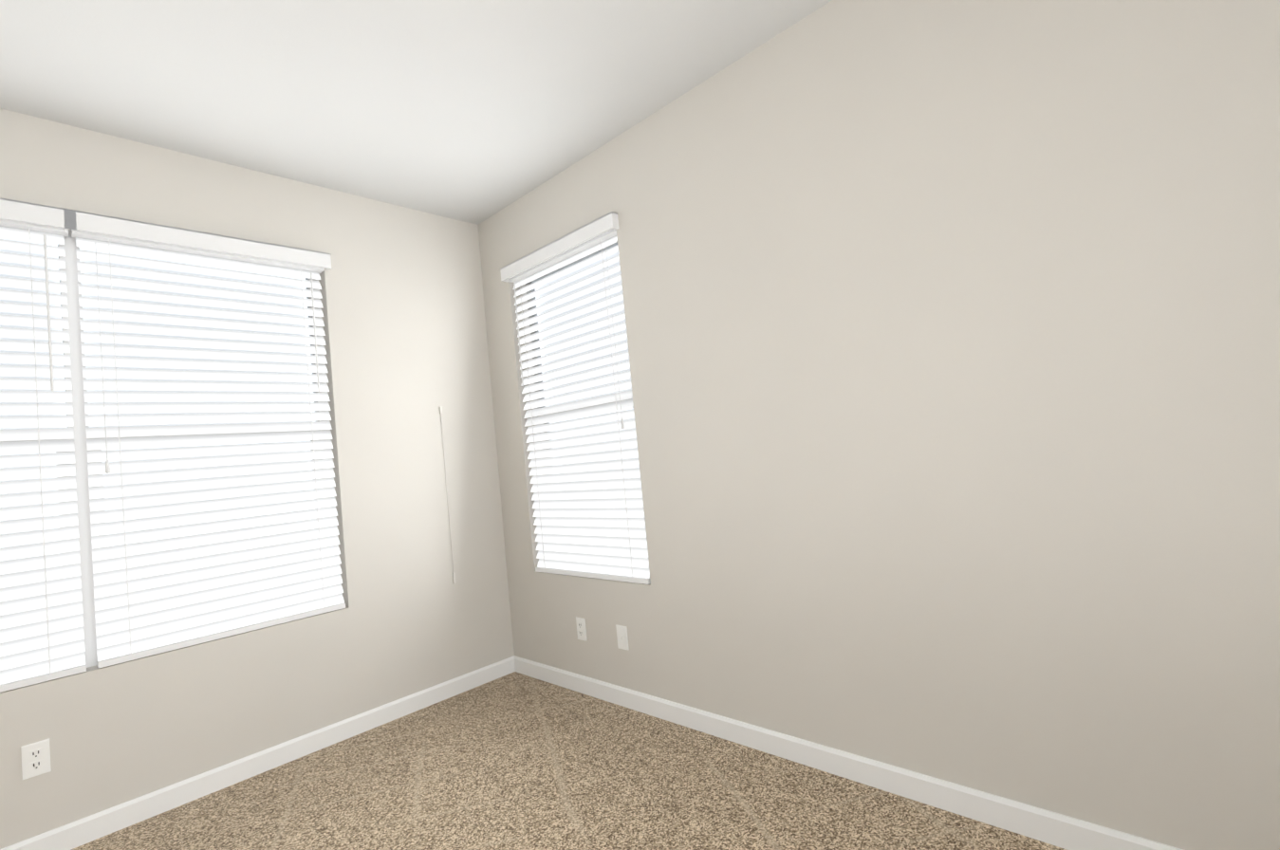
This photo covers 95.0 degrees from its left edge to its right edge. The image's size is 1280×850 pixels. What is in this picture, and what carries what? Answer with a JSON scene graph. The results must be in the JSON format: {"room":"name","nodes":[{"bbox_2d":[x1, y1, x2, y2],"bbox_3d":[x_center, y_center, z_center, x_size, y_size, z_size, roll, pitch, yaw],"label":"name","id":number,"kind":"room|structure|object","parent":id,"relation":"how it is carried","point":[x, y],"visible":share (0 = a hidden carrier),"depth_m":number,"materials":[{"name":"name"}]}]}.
{"room":"empty bedroom","nodes":[
{"label":"empty bedroom","id":0,"kind":"room"},
{"bbox_2d":[0,108,514,849],"bbox_3d":[-2.422,0.191,2.101,0.200,2.740,4.685,-8,-4,43],"label":"wall","id":1,"kind":"structure","parent":0,"point":[404,326],"depth_m":2.94,"materials":[{"name":"beige paint"}]},
{"bbox_2d":[20,738,51,779],"bbox_3d":[-2.149,1.190,2.087,0.008,0.115,0.070,-8,-4,43],"label":"electrical outlet","id":2,"kind":"object","parent":1,"relation":"attached to","point":[36,759],"visible":1,"depth_m":2.08,"materials":[{"name":"white plastic"}]},
{"bbox_2d":[0,229,334,667],"bbox_3d":[-2.237,0.076,2.337,0.069,1.740,1.851,-8,-4,43],"label":"window","id":3,"kind":"structure","parent":1,"relation":"in","point":[74,318],"depth_m":2.36,"materials":[{"name":"white glass"}]},
{"bbox_2d":[0,198,345,692],"bbox_3d":[-2.156,0.047,2.259,0.087,1.766,1.887,-8,-4,43],"label":"window blinds","id":4,"kind":"object","parent":3,"relation":"attached to","point":[180,591],"visible":1,"depth_m":2.44,"materials":[{"name":"white plastic"}]},
{"bbox_2d":[0,656,512,849],"bbox_3d":[-2.007,1.489,2.187,0.014,0.088,3.600,-8,-4,43],"label":"baseboard","id":5,"kind":"structure","parent":1,"relation":"attached to","point":[80,832],"depth_m":2.51,"materials":[{"name":"white paint"}]},
{"bbox_2d":[439,406,455,583],"bbox_3d":[-1.090,0.392,3.319,0.012,1.000,0.012,-8,-4,43],"label":"cord","id":6,"kind":"object","parent":1,"relation":"attached to","point":[454,573],"visible":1,"depth_m":3.32,"materials":[{"name":"white plastic"}]},
{"bbox_2d":[0,0,831,224],"bbox_3d":[-0.703,-1.496,0.406,5.350,0.120,4.685,-8,-4,43],"label":"ceiling","id":7,"kind":"structure","parent":0,"point":[476,112],"depth_m":2.22,"materials":[{"name":"white paint"}]},
{"bbox_2d":[71,671,1067,849],"bbox_3d":[-0.428,1.347,0.269,5.350,0.120,4.685,-8,-4,43],"label":"floor","id":8,"kind":"structure","parent":0,"point":[514,761],"depth_m":2.18,"materials":[{"name":"carpet"}]},
{"bbox_2d":[477,0,1279,849],"bbox_3d":[0.973,-0.144,1.967,4.950,2.740,0.200,-8,-4,43],"label":"wall","id":9,"kind":"structure","parent":0,"point":[954,340],"depth_m":1.81,"materials":[{"name":"beige paint"}]},
{"bbox_2d":[575,616,587,641],"bbox_3d":[-0.310,1.075,3.088,0.070,0.115,0.008,-8,-4,43],"label":"electrical outlet","id":10,"kind":"object","parent":9,"relation":"attached to","point":[581,628],"visible":1,"depth_m":3.08,"materials":[{"name":"white plastic"}]},
{"bbox_2d":[521,241,648,557],"bbox_3d":[-0.281,-0.073,3.176,0.910,1.740,0.069,-8,-4,43],"label":"window","id":11,"kind":"structure","parent":9,"relation":"in","point":[578,288],"depth_m":3.21,"materials":[{"name":"white glass"}]},
{"bbox_2d":[500,211,650,584],"bbox_3d":[-0.361,-0.086,3.094,0.946,1.766,0.087,-8,-4,43],"label":"window blinds","id":12,"kind":"object","parent":11,"relation":"attached to","point":[586,527],"visible":0.94,"depth_m":3.06,"materials":[{"name":"white plastic"}]},
{"bbox_2d":[615,625,629,650],"bbox_3d":[-0.089,1.044,2.876,0.070,0.115,0.012,-8,-4,43],"label":"electrical outlet","id":13,"kind":"object","parent":9,"relation":"attached to","point":[621,637],"visible":1,"depth_m":2.87,"materials":[{"name":"white plastic"}]},
{"bbox_2d":[512,655,1183,849],"bbox_3d":[1.028,1.177,1.826,4.950,0.088,0.014,-8,-4,43],"label":"baseboard","id":14,"kind":"structure","parent":9,"relation":"attached to","point":[1038,825],"depth_m":2.02,"materials":[{"name":"white paint"}]}
]}

